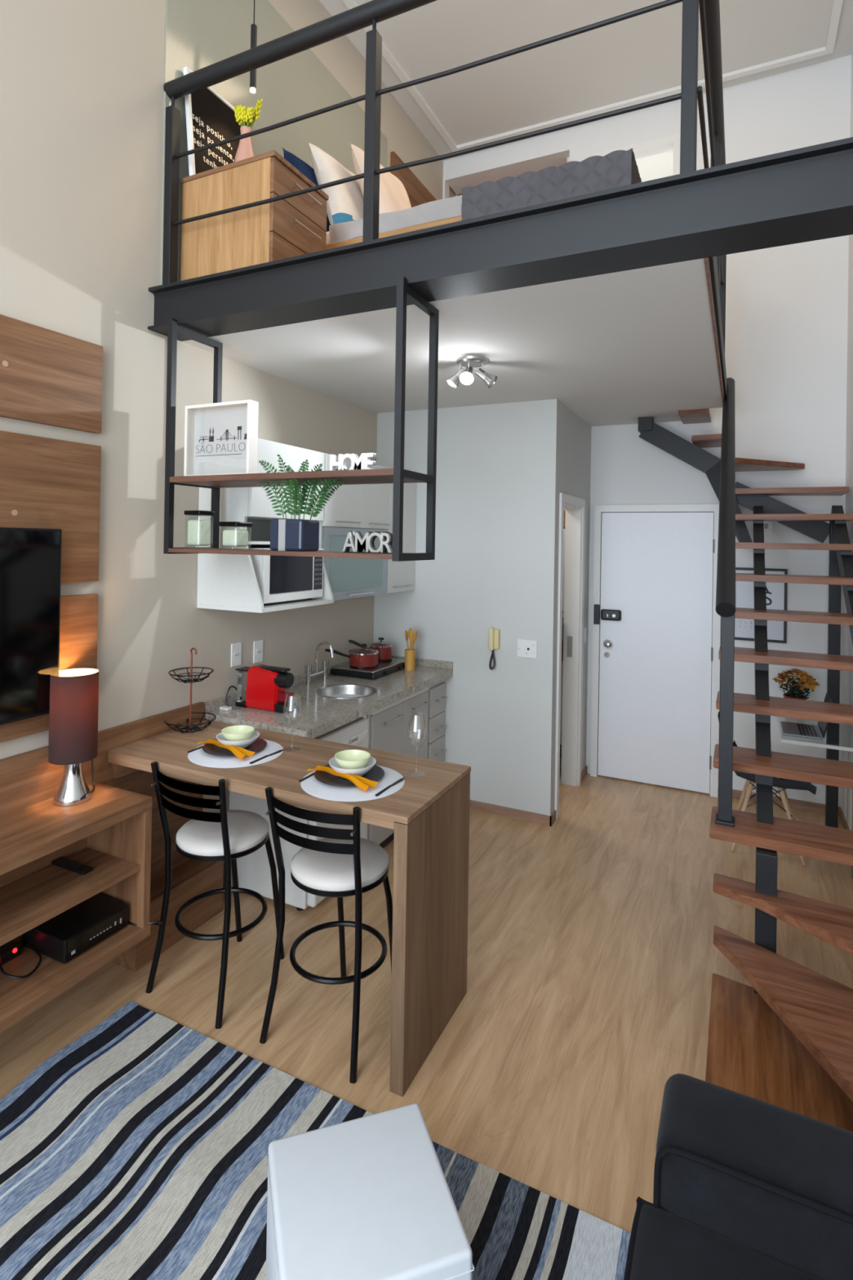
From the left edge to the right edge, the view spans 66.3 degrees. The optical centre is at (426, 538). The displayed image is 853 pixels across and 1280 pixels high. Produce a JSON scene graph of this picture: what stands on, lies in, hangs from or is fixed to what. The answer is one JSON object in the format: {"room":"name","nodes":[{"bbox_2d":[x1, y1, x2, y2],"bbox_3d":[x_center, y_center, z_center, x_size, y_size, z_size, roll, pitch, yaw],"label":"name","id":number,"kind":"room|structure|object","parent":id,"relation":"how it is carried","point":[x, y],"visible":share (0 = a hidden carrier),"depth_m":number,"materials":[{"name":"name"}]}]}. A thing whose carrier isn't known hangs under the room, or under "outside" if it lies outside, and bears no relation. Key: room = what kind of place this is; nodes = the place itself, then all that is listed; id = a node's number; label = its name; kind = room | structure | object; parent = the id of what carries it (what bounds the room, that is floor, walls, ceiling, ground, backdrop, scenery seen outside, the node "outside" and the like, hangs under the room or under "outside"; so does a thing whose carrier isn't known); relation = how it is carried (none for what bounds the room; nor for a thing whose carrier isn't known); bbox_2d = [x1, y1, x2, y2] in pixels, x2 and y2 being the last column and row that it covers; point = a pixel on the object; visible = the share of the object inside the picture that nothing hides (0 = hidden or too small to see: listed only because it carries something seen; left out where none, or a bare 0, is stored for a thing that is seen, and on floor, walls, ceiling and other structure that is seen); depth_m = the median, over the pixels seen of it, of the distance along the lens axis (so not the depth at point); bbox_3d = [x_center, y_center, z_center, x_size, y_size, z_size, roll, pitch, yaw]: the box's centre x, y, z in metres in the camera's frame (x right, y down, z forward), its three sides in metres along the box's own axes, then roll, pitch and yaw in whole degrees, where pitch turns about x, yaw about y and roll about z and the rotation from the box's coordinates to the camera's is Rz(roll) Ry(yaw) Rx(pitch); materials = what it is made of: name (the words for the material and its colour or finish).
{"room":"studio apartment","nodes":[
{"label":"studio apartment","id":0,"kind":"room"},
{"bbox_2d":[0,0,455,884],"bbox_3d":[-1.283,-0.798,3.125,0.120,5.280,9.300,1,0,26],"label":"wall","id":1,"kind":"structure","parent":0,"point":[82,82],"depth_m":2.91,"materials":[{"name":"paint"}]},
{"bbox_2d":[0,593,97,742],"bbox_3d":[-1.936,0.480,1.636,0.030,0.520,2.479,1,0,26],"label":"wall panel","id":2,"kind":"object","parent":1,"relation":"attached to","point":[78,625],"visible":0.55,"depth_m":2.65,"materials":[{"name":"brown wood"}]},
{"bbox_2d":[0,527,62,724],"bbox_3d":[-1.713,0.312,2.002,0.047,0.712,1.229,1,0,26],"label":"television","id":3,"kind":"object","parent":2,"relation":"attached to","point":[30,558],"visible":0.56,"depth_m":2.43,"materials":[{"name":"black plastic"}]},
{"bbox_2d":[0,430,101,583],"bbox_3d":[-1.925,-0.118,1.638,0.032,0.569,2.479,1,0,26],"label":"wall panel","id":4,"kind":"object","parent":1,"relation":"attached to","point":[46,482],"visible":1,"depth_m":2.58,"materials":[{"name":"brown wood"}]},
{"bbox_2d":[0,314,102,433],"bbox_3d":[-1.916,-0.640,1.640,0.032,0.367,2.479,1,0,26],"label":"wall panel","id":5,"kind":"object","parent":1,"relation":"attached to","point":[48,377],"visible":1,"depth_m":2.54,"materials":[{"name":"brown wood"}]},
{"bbox_2d":[231,642,241,666],"bbox_3d":[-1.031,0.630,3.541,0.010,0.125,0.078,1,0,26],"label":"wall outlet","id":6,"kind":"object","parent":1,"relation":"attached to","point":[236,648],"visible":1,"depth_m":3.54,"materials":[{"name":"white paint"}]},
{"bbox_2d":[253,640,263,663],"bbox_3d":[-0.953,0.642,3.703,0.010,0.125,0.078,1,0,26],"label":"wall outlet","id":7,"kind":"object","parent":1,"relation":"attached to","point":[258,645],"visible":1,"depth_m":3.69,"materials":[{"name":"white paint"}]},
{"bbox_2d":[196,438,333,613],"bbox_3d":[-0.830,-0.066,3.469,0.413,0.845,0.610,1,0,26],"label":"upper cabinet","id":8,"kind":"object","parent":1,"relation":"attached to","point":[228,582],"visible":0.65,"depth_m":3.23,"materials":[{"name":"white laminate"}]},
{"bbox_2d":[248,546,323,604],"bbox_3d":[-0.830,0.194,3.486,0.330,0.285,0.505,1,0,26],"label":"microwave","id":9,"kind":"object","parent":8,"relation":"in","point":[279,578],"visible":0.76,"depth_m":3.36,"materials":[{"name":"white paint"}]},
{"bbox_2d":[160,0,387,284],"bbox_3d":[-0.770,-2.096,4.004,0.005,1.900,2.100,1,0,26],"label":"wall panel","id":10,"kind":"object","parent":1,"relation":"attached to","point":[200,33],"visible":0.25,"depth_m":3.69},
{"bbox_2d":[318,453,391,600],"bbox_3d":[-0.552,-0.059,4.092,0.373,0.845,0.747,1,0,26],"label":"upper cabinet","id":11,"kind":"object","parent":1,"relation":"attached to","point":[363,508],"visible":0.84,"depth_m":3.98,"materials":[{"name":"white laminate"}]},
{"bbox_2d":[386,467,416,593],"bbox_3d":[-0.302,-0.052,4.614,0.372,0.845,0.405,1,0,26],"label":"upper cabinet","id":12,"kind":"object","parent":1,"relation":"attached to","point":[401,575],"visible":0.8,"depth_m":4.59,"materials":[{"name":"white laminate"}]},
{"bbox_2d":[390,151,436,207],"bbox_3d":[-0.056,-2.808,5.439,0.030,0.300,0.970,1,0,26],"label":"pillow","id":13,"kind":"object","parent":1,"relation":"attached to","point":[418,194],"visible":0.36,"depth_m":5.27,"materials":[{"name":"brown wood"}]},
{"bbox_2d":[147,137,852,341],"bbox_3d":[0.168,-1.032,2.407,3.110,0.190,0.200,1,0,26],"label":"steel beam","id":14,"kind":"structure","parent":1,"relation":"attached to","point":[804,194],"depth_m":2.22,"materials":[{"name":"metal"}]},
{"bbox_2d":[163,275,439,561],"bbox_3d":[-0.555,-0.442,2.770,1.178,1.039,0.310,1,0,26],"label":"shelf","id":15,"kind":"object","parent":14,"relation":"hanging from","point":[398,476],"visible":0.98,"depth_m":2.64,"materials":[{"name":"black metal"}]},
{"bbox_2d":[183,510,214,546],"bbox_3d":[-1.031,-0.039,2.961,0.096,0.170,0.096,1,0,26],"label":"glass jar","id":16,"kind":"object","parent":15,"relation":"on","point":[198,531],"visible":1,"depth_m":2.93,"materials":[{"name":"white"}]},
{"bbox_2d":[183,399,258,475],"bbox_3d":[-0.910,-0.430,2.883,0.372,0.325,0.055,1,0,26],"label":"picture frame","id":17,"kind":"object","parent":15,"relation":"on","point":[220,438],"visible":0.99,"depth_m":2.90,"materials":[{"name":"white wood"}]},
{"bbox_2d":[218,521,252,546],"bbox_3d":[-0.839,-0.011,2.868,0.104,0.120,0.104,1,0,26],"label":"glass jar","id":18,"kind":"object","parent":15,"relation":"on","point":[231,538],"visible":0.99,"depth_m":2.83,"materials":[{"name":"white"}]},
{"bbox_2d":[258,454,348,551],"bbox_3d":[-0.519,-0.143,2.680,0.550,0.392,0.175,1,0,26],"label":"potted fern","id":19,"kind":"object","parent":15,"relation":"on","point":[286,535],"visible":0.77,"depth_m":2.67,"materials":[{"name":"green plant"}]},
{"bbox_2d":[329,453,376,470],"bbox_3d":[-0.296,-0.296,2.593,0.203,0.079,0.033,1,0,26],"label":"home letters","id":20,"kind":"object","parent":15,"relation":"on","point":[363,462],"visible":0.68,"depth_m":2.58,"materials":[{"name":"white paint"}]},
{"bbox_2d":[342,531,392,553],"bbox_3d":[-0.219,0.017,2.525,0.241,0.088,0.041,1,0,26],"label":"amor letters","id":21,"kind":"object","parent":15,"relation":"on","point":[357,540],"visible":0.94,"depth_m":2.52,"materials":[{"name":"silver metal"}]},
{"bbox_2d":[270,519,319,551],"bbox_3d":[-0.548,-0.012,2.716,0.164,0.130,0.133,1,0,26],"label":"pot","id":22,"kind":"object","parent":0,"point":[286,535],"depth_m":2.66,"materials":[{"name":"ceramic"}]},
{"bbox_2d":[0,767,852,1233],"bbox_3d":[0.127,1.917,2.412,3.350,0.132,9.300,1,0,26],"label":"floor","id":23,"kind":"structure","parent":0,"point":[593,957],"depth_m":2.69,"materials":[{"name":"laminate"}]},
{"bbox_2d":[0,702,223,1033],"bbox_3d":[-1.752,1.321,1.659,0.364,1.015,3.500,1,0,26],"label":"tv console","id":24,"kind":"object","parent":23,"relation":"on","point":[117,833],"depth_m":2.52,"materials":[{"name":"brown wood"}]},
{"bbox_2d":[0,942,41,978],"bbox_3d":[-1.466,1.501,2.350,0.132,0.057,0.219,1,0,-40],"label":"power cable","id":25,"kind":"object","parent":24,"relation":"on","point":[29,945],"visible":0.91,"depth_m":2.29,"materials":[{"name":"black plastic"}]},
{"bbox_2d":[0,847,140,946],"bbox_3d":[-1.890,1.284,1.366,0.312,0.024,2.850,1,0,26],"label":"shelf","id":26,"kind":"object","parent":24,"relation":"attached to","point":[28,899],"depth_m":2.41,"materials":[{"name":"brown wood"}]},
{"bbox_2d":[51,856,93,875],"bbox_3d":[-1.385,1.278,2.551,0.190,0.016,0.045,1,0,26],"label":"remote control","id":27,"kind":"object","parent":24,"relation":"on","point":[63,862],"visible":1,"depth_m":2.54,"materials":[{"name":"black plastic"}]},
{"bbox_2d":[48,667,98,806],"bbox_3d":[-1.369,0.775,2.591,0.170,0.500,0.238,1,0,26],"label":"table lamp","id":28,"kind":"object","parent":24,"relation":"on","point":[73,694],"depth_m":2.50,"materials":[{"name":"fabric"}]},
{"bbox_2d":[22,893,128,964],"bbox_3d":[-1.344,1.489,2.510,0.244,0.090,0.270,1,0,26],"label":"receiver","id":29,"kind":"object","parent":24,"relation":"on","point":[62,938],"visible":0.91,"depth_m":2.44,"materials":[{"name":"black plastic"}]},
{"bbox_2d":[0,923,151,1033],"bbox_3d":[-1.889,1.541,1.381,0.364,0.043,2.885,1,0,26],"label":"shelf","id":30,"kind":"object","parent":24,"relation":"attached to","point":[19,997],"depth_m":2.31,"materials":[{"name":"brown wood"}]},
{"bbox_2d":[145,761,284,1028],"bbox_3d":[-0.851,1.383,2.744,0.414,0.935,0.481,1,0,29],"label":"bar stool","id":31,"kind":"object","parent":23,"relation":"on","point":[225,835],"visible":1,"depth_m":2.63,"materials":[{"name":"metal"}]},
{"bbox_2d":[107,720,471,1097],"bbox_3d":[-0.600,1.388,2.739,1.448,0.928,0.567,1,0,26],"label":"countertop","id":32,"kind":"structure","parent":23,"relation":"on","point":[428,816],"depth_m":2.44,"materials":[{"name":"brown wood"}]},
{"bbox_2d":[164,647,216,733],"bbox_3d":[-1.125,0.718,3.119,0.236,0.393,0.236,1,0,26],"label":"wire basket stand","id":33,"kind":"object","parent":32,"relation":"on","point":[185,681],"visible":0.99,"depth_m":3.11,"materials":[{"name":"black metal"}]},
{"bbox_2d":[164,711,216,733],"bbox_3d":[-1.128,0.888,3.118,0.236,0.054,0.236,1,0,26],"label":"wire basket","id":34,"kind":"object","parent":33,"relation":"on","point":[191,728],"depth_m":3.10,"materials":[{"name":"metal"}]},
{"bbox_2d":[168,666,213,683],"bbox_3d":[-1.124,0.659,3.119,0.206,0.049,0.206,1,0,26],"label":"wire basket","id":35,"kind":"object","parent":33,"relation":"on","point":[185,681],"depth_m":3.11,"materials":[{"name":"metal"}]},
{"bbox_2d":[187,739,283,768],"bbox_3d":[-0.818,0.920,2.807,0.394,0.002,0.394,1,0,26],"label":"placemat","id":36,"kind":"object","parent":32,"relation":"on","point":[198,757],"visible":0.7,"depth_m":2.72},
{"bbox_2d":[202,737,266,755],"bbox_3d":[-0.836,0.911,2.849,0.272,0.015,0.272,1,0,26],"label":"dinner plate","id":37,"kind":"object","parent":36,"relation":"on","point":[259,744],"visible":0.59,"depth_m":2.82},
{"bbox_2d":[197,738,256,759],"bbox_3d":[-0.858,0.893,2.792,0.310,0.026,0.075,1,0,37],"label":"napkin","id":38,"kind":"object","parent":37,"relation":"on","point":[238,752],"visible":0.91,"depth_m":2.75,"materials":[{"name":"yellow fabric"}]},
{"bbox_2d":[216,730,259,748],"bbox_3d":[-0.826,0.884,2.858,0.184,0.045,0.184,1,0,26],"label":"soup bowl","id":39,"kind":"object","parent":37,"relation":"on","point":[243,744],"visible":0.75,"depth_m":2.81,"materials":[{"name":"white ceramic"}]},
{"bbox_2d":[221,724,254,741],"bbox_3d":[-0.825,0.865,2.858,0.140,0.055,0.140,1,0,26],"label":"bowl","id":40,"kind":"object","parent":39,"relation":"on","point":[238,732],"visible":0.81,"depth_m":2.87,"materials":[{"name":"green ceramic"}]},
{"bbox_2d":[107,720,471,824],"bbox_3d":[-0.592,0.935,2.741,1.448,0.022,0.567,1,0,26],"label":"countertop","id":41,"kind":"structure","parent":32,"relation":"on","point":[426,780],"depth_m":2.64,"materials":[{"name":"brown wood"}]},
{"bbox_2d":[300,764,404,801],"bbox_3d":[-0.281,0.927,2.493,0.394,0.002,0.394,1,0,26],"label":"placemat","id":42,"kind":"object","parent":32,"relation":"on","point":[311,785],"visible":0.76,"depth_m":2.40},
{"bbox_2d":[314,764,384,786],"bbox_3d":[-0.299,0.919,2.535,0.272,0.015,0.272,1,0,26],"label":"dinner plate","id":43,"kind":"object","parent":42,"relation":"on","point":[375,773],"visible":0.59,"depth_m":2.50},
{"bbox_2d":[306,764,378,791],"bbox_3d":[-0.321,0.900,2.478,0.310,0.026,0.075,1,0,37],"label":"napkin","id":44,"kind":"object","parent":43,"relation":"on","point":[362,783],"visible":0.98,"depth_m":2.44,"materials":[{"name":"yellow fabric"}]},
{"bbox_2d":[328,756,376,776],"bbox_3d":[-0.289,0.892,2.544,0.184,0.045,0.184,1,0,26],"label":"soup bowl","id":45,"kind":"object","parent":43,"relation":"on","point":[333,763],"visible":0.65,"depth_m":2.49,"materials":[{"name":"white ceramic"}]},
{"bbox_2d":[334,749,370,768],"bbox_3d":[-0.288,0.873,2.544,0.140,0.055,0.140,1,0,26],"label":"bowl","id":46,"kind":"object","parent":45,"relation":"on","point":[349,758],"visible":0.85,"depth_m":2.57,"materials":[{"name":"green ceramic"}]},
{"bbox_2d":[229,715,368,911],"bbox_3d":[-0.677,1.414,3.541,0.569,0.880,0.505,1,0,26],"label":"mini fridge","id":47,"kind":"object","parent":23,"relation":"on","point":[254,873],"visible":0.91,"depth_m":3.34,"materials":[{"name":"white paint"}]},
{"bbox_2d":[0,1000,631,1279],"bbox_3d":[-0.719,1.836,1.118,2.142,0.012,2.258,1,0,26],"label":"striped rug","id":48,"kind":"object","parent":23,"relation":"on","point":[138,1149],"visible":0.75,"depth_m":1.89,"materials":[{"name":"fabric"}]},
{"bbox_2d":[266,1103,474,1279],"bbox_3d":[-0.143,1.636,1.428,0.378,0.413,0.378,1,0,-18],"label":"pouf","id":49,"kind":"object","parent":48,"relation":"on","point":[367,1197],"visible":1,"depth_m":1.40,"materials":[{"name":"white leather"}]},
{"bbox_2d":[259,786,392,1083],"bbox_3d":[-0.329,1.391,2.504,0.414,0.935,0.481,1,0,26],"label":"bar stool","id":50,"kind":"object","parent":23,"relation":"on","point":[340,864],"visible":0.99,"depth_m":2.37,"materials":[{"name":"metal"}]},
{"bbox_2d":[328,686,431,848],"bbox_3d":[-0.395,1.410,4.143,0.615,0.903,0.775,1,0,26],"label":"base cabinet","id":51,"kind":"object","parent":23,"relation":"on","point":[400,726],"visible":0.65,"depth_m":3.98,"materials":[{"name":"white paint"}]},
{"bbox_2d":[204,655,453,738],"bbox_3d":[-0.477,0.904,3.960,0.648,0.100,1.718,1,0,26],"label":"countertop","id":52,"kind":"structure","parent":51,"relation":"on","point":[316,715],"depth_m":3.57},
{"bbox_2d":[235,664,297,714],"bbox_3d":[-0.843,0.784,3.432,0.352,0.224,0.086,1,0,26],"label":"coffee machine","id":53,"kind":"object","parent":52,"relation":"on","point":[261,686],"visible":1,"depth_m":3.39,"materials":[{"name":"red plastic"}]},
{"bbox_2d":[275,701,297,714],"bbox_3d":[-0.727,0.874,3.375,0.090,0.043,0.070,1,0,26],"label":"drip tray","id":54,"kind":"object","parent":53,"relation":"on","point":[284,707],"depth_m":3.35,"materials":[{"name":"black plastic"}]},
{"bbox_2d":[304,640,333,686],"bbox_3d":[-0.639,0.770,4.049,0.148,0.264,0.228,1,0,26],"label":"kitchen faucet","id":55,"kind":"object","parent":52,"relation":"on","point":[325,663],"visible":1,"depth_m":4.06,"materials":[{"name":"silver metal"}]},
{"bbox_2d":[315,684,376,698],"bbox_3d":[-0.474,0.972,3.857,0.356,0.141,0.356,1,0,26],"label":"sink","id":56,"kind":"object","parent":52,"relation":"in","point":[366,691],"visible":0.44,"depth_m":3.99,"materials":[{"name":"metal"}]},
{"bbox_2d":[330,657,404,679],"bbox_3d":[-0.367,0.876,4.472,0.345,0.058,0.520,1,0,26],"label":"cooktop","id":57,"kind":"object","parent":52,"relation":"in","point":[384,668],"visible":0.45,"depth_m":4.29,"materials":[{"name":"black metal"}]},
{"bbox_2d":[324,643,378,666],"bbox_3d":[-0.496,0.774,4.355,0.356,0.139,0.202,1,0,-8],"label":"saucepan","id":58,"kind":"object","parent":57,"relation":"on","point":[357,657],"visible":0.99,"depth_m":4.29,"materials":[{"name":"red metal"}]},
{"bbox_2d":[348,637,392,660],"bbox_3d":[-0.395,0.772,4.566,0.322,0.149,0.162,1,0,-22],"label":"saucepan","id":59,"kind":"object","parent":57,"relation":"on","point":[384,650],"visible":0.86,"depth_m":4.54,"materials":[{"name":"red metal"}]},
{"bbox_2d":[404,648,415,671],"bbox_3d":[-0.115,0.843,4.540,0.072,0.140,0.072,1,0,26],"label":"utensil holder","id":60,"kind":"object","parent":52,"relation":"on","point":[410,655],"visible":0.98,"depth_m":4.51,"materials":[{"name":"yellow wood"}]},
{"bbox_2d":[427,680,447,761],"bbox_3d":[-0.170,1.416,4.614,0.613,0.903,0.258,1,0,26],"label":"drawer unit","id":61,"kind":"object","parent":23,"relation":"on","point":[437,692],"visible":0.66,"depth_m":4.48,"materials":[{"name":"white paint"}]},
{"bbox_2d":[623,1073,852,1279],"bbox_3d":[0.410,1.434,0.394,0.800,0.850,2.302,1,0,26],"label":"sofa","id":62,"kind":"object","parent":23,"relation":"on","point":[746,1188],"visible":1,"depth_m":1.31,"materials":[{"name":"black fabric"}]},
{"bbox_2d":[629,1204,821,1279],"bbox_3d":[0.553,1.484,0.842,0.670,0.178,0.910,1,0,26],"label":"seat cushion","id":63,"kind":"object","parent":62,"relation":"on","point":[668,1242],"depth_m":1.27,"materials":[{"name":"black fabric"}]},
{"bbox_2d":[638,377,852,1132],"bbox_3d":[1.462,0.381,3.134,1.330,3.015,3.717,1,0,26],"label":"staircase","id":64,"kind":"structure","parent":23,"relation":"on","point":[785,1041],"depth_m":2.57,"materials":[{"name":"brown wood"}]},
{"bbox_2d":[717,711,817,865],"bbox_3d":[2.104,1.517,4.074,0.530,0.768,0.440,1,0,26],"label":"shell chair","id":65,"kind":"object","parent":23,"relation":"on","point":[782,784],"visible":0.37,"depth_m":3.94,"materials":[{"name":"plastic"}]},
{"bbox_2d":[781,738,852,879],"bbox_3d":[2.449,1.537,4.134,0.410,0.745,0.952,1,0,26],"label":"glass desk","id":66,"kind":"object","parent":23,"relation":"on","point":[783,740],"visible":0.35,"depth_m":3.70,"materials":[{"name":"white"}]},
{"bbox_2d":[772,668,819,700],"bbox_3d":[2.451,1.015,4.335,0.285,0.300,0.290,1,0,26],"label":"flowers","id":67,"kind":"object","parent":66,"relation":"on","point":[793,693],"visible":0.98,"depth_m":4.30,"materials":[{"name":"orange plant"}]},
{"bbox_2d":[780,693,833,739],"bbox_3d":[2.277,1.052,3.919,0.254,0.217,0.300,1,0,26],"label":"laptop","id":68,"kind":"object","parent":66,"relation":"on","point":[792,729],"visible":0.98,"depth_m":3.88,"materials":[{"name":"silver metal"}]},
{"bbox_2d":[182,257,722,426],"bbox_3d":[0.515,-1.009,4.016,2.340,0.170,2.999,1,0,26],"label":"ceiling loft slab","id":69,"kind":"structure","parent":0,"point":[623,347],"depth_m":3.21,"materials":[{"name":"paint"}]},
{"bbox_2d":[446,355,497,389],"bbox_3d":[0.238,-0.855,3.402,0.232,0.152,0.189,1,0,-34],"label":"ceiling spotlight","id":70,"kind":"object","parent":69,"relation":"attached to","point":[464,375],"visible":1,"depth_m":3.38,"materials":[{"name":"metal"}]},
{"bbox_2d":[703,257,724,403],"bbox_3d":[1.481,-0.993,3.312,0.012,0.175,2.570,1,0,26],"label":"trim","id":71,"kind":"structure","parent":69,"relation":"attached to","point":[707,265],"depth_m":2.71,"materials":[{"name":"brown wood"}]},
{"bbox_2d":[709,256,727,396],"bbox_3d":[1.492,-1.006,3.307,0.012,0.130,2.570,1,0,26],"label":"trim","id":72,"kind":"structure","parent":69,"relation":"attached to","point":[713,260],"depth_m":2.86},
{"bbox_2d":[373,399,559,815],"bbox_3d":[0.239,0.474,4.618,1.360,2.800,0.080,1,0,26],"label":"wall","id":73,"kind":"structure","parent":0,"point":[495,565],"depth_m":4.48,"materials":[{"name":"paint"}]},
{"bbox_2d":[488,627,499,670],"bbox_3d":[0.458,0.750,4.432,0.067,0.285,0.060,1,0,26],"label":"phone","id":74,"kind":"object","parent":73,"relation":"attached to","point":[494,634],"visible":1,"depth_m":4.42,"materials":[{"name":"beige plastic"}]},
{"bbox_2d":[469,800,551,826],"bbox_3d":[0.499,1.847,4.425,0.712,0.062,0.012,1,0,26],"label":"baseboard","id":75,"kind":"structure","parent":73,"relation":"attached to","point":[540,819],"depth_m":4.39,"materials":[{"name":"brown wood"}]},
{"bbox_2d":[517,639,537,658],"bbox_3d":[0.671,0.738,4.357,0.135,0.118,0.011,1,0,26],"label":"phone jack plate","id":76,"kind":"object","parent":73,"relation":"attached to","point":[526,648],"visible":1,"depth_m":4.35,"materials":[{"name":"white plastic"}]},
{"bbox_2d":[449,157,567,195],"bbox_3d":[0.739,-3.303,5.818,1.080,0.180,0.190,1,0,26],"label":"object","id":77,"kind":"structure","parent":0,"point":[457,188],"depth_m":5.77,"materials":[{"name":"white paint"}]},
{"bbox_2d":[553,401,591,810],"bbox_3d":[1.036,0.489,4.845,0.120,2.800,1.020,1,0,26],"label":"wall","id":78,"kind":"structure","parent":0,"point":[575,433],"depth_m":4.92,"materials":[{"name":"paint"}]},
{"bbox_2d":[549,765,587,826],"bbox_3d":[1.052,1.858,4.769,0.012,0.062,1.112,1,0,26],"label":"baseboard","id":79,"kind":"structure","parent":78,"relation":"attached to","point":[584,771],"depth_m":4.36,"materials":[{"name":"brown wood"}]},
{"bbox_2d":[554,493,585,819],"bbox_3d":[0.990,0.793,4.741,0.135,2.190,0.740,1,0,26],"label":"bathroom door","id":80,"kind":"structure","parent":78,"relation":"in","point":[575,507],"depth_m":5.00,"materials":[{"name":"wood"}]},
{"bbox_2d":[319,0,852,182],"bbox_3d":[0.217,-3.454,2.436,3.350,0.125,9.300,1,0,26],"label":"ceiling","id":81,"kind":"structure","parent":0,"point":[641,55],"depth_m":4.58,"materials":[{"name":"paint"}]},
{"bbox_2d":[249,0,257,93],"bbox_3d":[-0.872,-2.850,3.317,0.031,1.162,0.031,1,0,26],"label":"pendant lamp","id":82,"kind":"object","parent":81,"relation":"hanging from","point":[253,27],"visible":0.83,"depth_m":3.30,"materials":[{"name":"black plastic"}]},
{"bbox_2d":[442,54,851,806],"bbox_3d":[1.530,-0.741,5.244,3.110,5.280,0.100,1,0,26],"label":"wall","id":83,"kind":"structure","parent":0,"point":[787,305],"depth_m":4.73,"materials":[{"name":"white paint"}]},
{"bbox_2d":[562,528,564,610],"bbox_3d":[0.974,0.255,5.419,0.485,0.670,0.035,1,0,26],"label":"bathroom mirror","id":84,"kind":"object","parent":83,"relation":"attached to","point":[563,568],"visible":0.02,"depth_m":5.33,"materials":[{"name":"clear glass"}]},
{"bbox_2d":[591,133,680,175],"bbox_3d":[1.629,-2.100,5.150,0.675,2.020,0.015,1,0,26],"label":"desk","id":85,"kind":"structure","parent":83,"relation":"in","point":[675,139],"depth_m":5.06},
{"bbox_2d":[590,504,720,797],"bbox_3d":[1.745,0.822,5.014,0.930,2.160,0.093,1,0,26],"label":"door","id":86,"kind":"structure","parent":83,"relation":"in","point":[655,662],"depth_m":5.01,"materials":[{"name":"white paint"}]},
{"bbox_2d":[734,567,787,643],"bbox_3d":[2.413,0.481,4.737,0.355,0.530,0.020,1,0,26],"label":"poster","id":87,"kind":"object","parent":83,"relation":"attached to","point":[775,593],"visible":0.48,"depth_m":4.71,"materials":[{"name":"white paper"}]},
{"bbox_2d":[764,520,773,534],"bbox_3d":[2.458,-0.088,4.727,0.090,0.120,0.012,1,0,26],"label":"light switch","id":88,"kind":"object","parent":83,"relation":"attached to","point":[768,525],"visible":0.63,"depth_m":4.72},
{"bbox_2d":[732,789,840,816],"bbox_3d":[2.511,1.882,4.677,0.780,0.062,0.012,1,0,26],"label":"baseboard","id":89,"kind":"structure","parent":83,"relation":"attached to","point":[794,803],"depth_m":4.62,"materials":[{"name":"brown wood"}]},
{"bbox_2d":[840,49,852,830],"bbox_3d":[1.627,-0.755,1.724,0.120,5.280,9.300,1,0,26],"label":"wall","id":90,"kind":"structure","parent":0,"point":[847,676],"depth_m":4.37,"materials":[{"name":"white paint"}]},
{"bbox_3d":[0.521,-1.104,4.015,2.350,0.020,2.999,1,0,26],"label":"floor","id":91,"kind":"structure","parent":0,"visible":0},
{"bbox_2d":[180,150,328,280],"bbox_3d":[-0.824,-1.428,3.184,0.587,0.575,0.420,1,0,26],"label":"dresser","id":92,"kind":"object","parent":91,"relation":"on","point":[296,225],"visible":0.68,"depth_m":3.00,"materials":[{"name":"brown wood"}]},
{"bbox_2d":[182,66,240,176],"bbox_3d":[-1.047,-1.988,3.306,0.078,0.540,0.420,1,0,26],"label":"poster","id":93,"kind":"object","parent":92,"relation":"on","point":[211,118],"visible":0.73,"depth_m":3.24,"materials":[{"name":"black paper"}]},
{"bbox_2d":[233,98,262,162],"bbox_3d":[-0.874,-1.924,3.162,0.120,0.415,0.130,1,0,-44],"label":"tulip vase","id":94,"kind":"object","parent":92,"relation":"on","point":[245,118],"visible":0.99,"depth_m":3.14,"materials":[{"name":"pink ceramic"}]},
{"bbox_2d":[325,215,462,249],"bbox_3d":[0.379,-1.386,4.080,1.970,0.540,1.850,1,0,26],"label":"bed","id":95,"kind":"object","parent":91,"relation":"on","point":[447,220],"visible":0.04,"depth_m":3.30,"materials":[{"name":"brown wood"}]},
{"bbox_2d":[282,147,330,231],"bbox_3d":[-0.631,-1.947,3.845,0.231,0.525,0.462,1,0,32],"label":"pillow","id":96,"kind":"object","parent":95,"relation":"on","point":[305,169],"visible":0.06,"depth_m":3.71,"materials":[{"name":"blue fabric"}]},
{"bbox_2d":[307,141,363,225],"bbox_3d":[-0.459,-1.976,3.879,0.270,0.590,0.504,1,0,34],"label":"pillow","id":97,"kind":"object","parent":95,"relation":"on","point":[344,203],"visible":0.52,"depth_m":3.72,"materials":[{"name":"beige fabric"}]},
{"bbox_2d":[350,142,411,213],"bbox_3d":[-0.219,-1.976,3.897,0.273,0.599,0.505,1,0,34],"label":"pillow","id":98,"kind":"object","parent":95,"relation":"on","point":[393,197],"visible":0.34,"depth_m":3.77,"materials":[{"name":"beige fabric"}]},
{"bbox_2d":[328,195,462,244],"bbox_3d":[-0.094,-1.624,3.448,0.820,0.104,0.274,1,0,26],"label":"sheet","id":99,"kind":"object","parent":95,"relation":"on","point":[437,210],"visible":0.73,"depth_m":3.31,"materials":[{"name":"white fabric"}]},
{"bbox_2d":[461,147,641,220],"bbox_3d":[0.640,-1.503,3.207,0.785,0.365,0.560,1,0,26],"label":"quilt","id":100,"kind":"object","parent":95,"relation":"on","point":[617,168],"visible":0.53,"depth_m":2.95,"materials":[{"name":"grey fabric"}]},
{"bbox_2d":[162,0,726,351],"bbox_3d":[0.411,-1.617,3.759,2.360,1.001,2.706,1,0,26],"label":"loft railing","id":101,"kind":"object","parent":91,"relation":"on","point":[372,12],"visible":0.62,"depth_m":2.60,"materials":[{"name":"black metal"}]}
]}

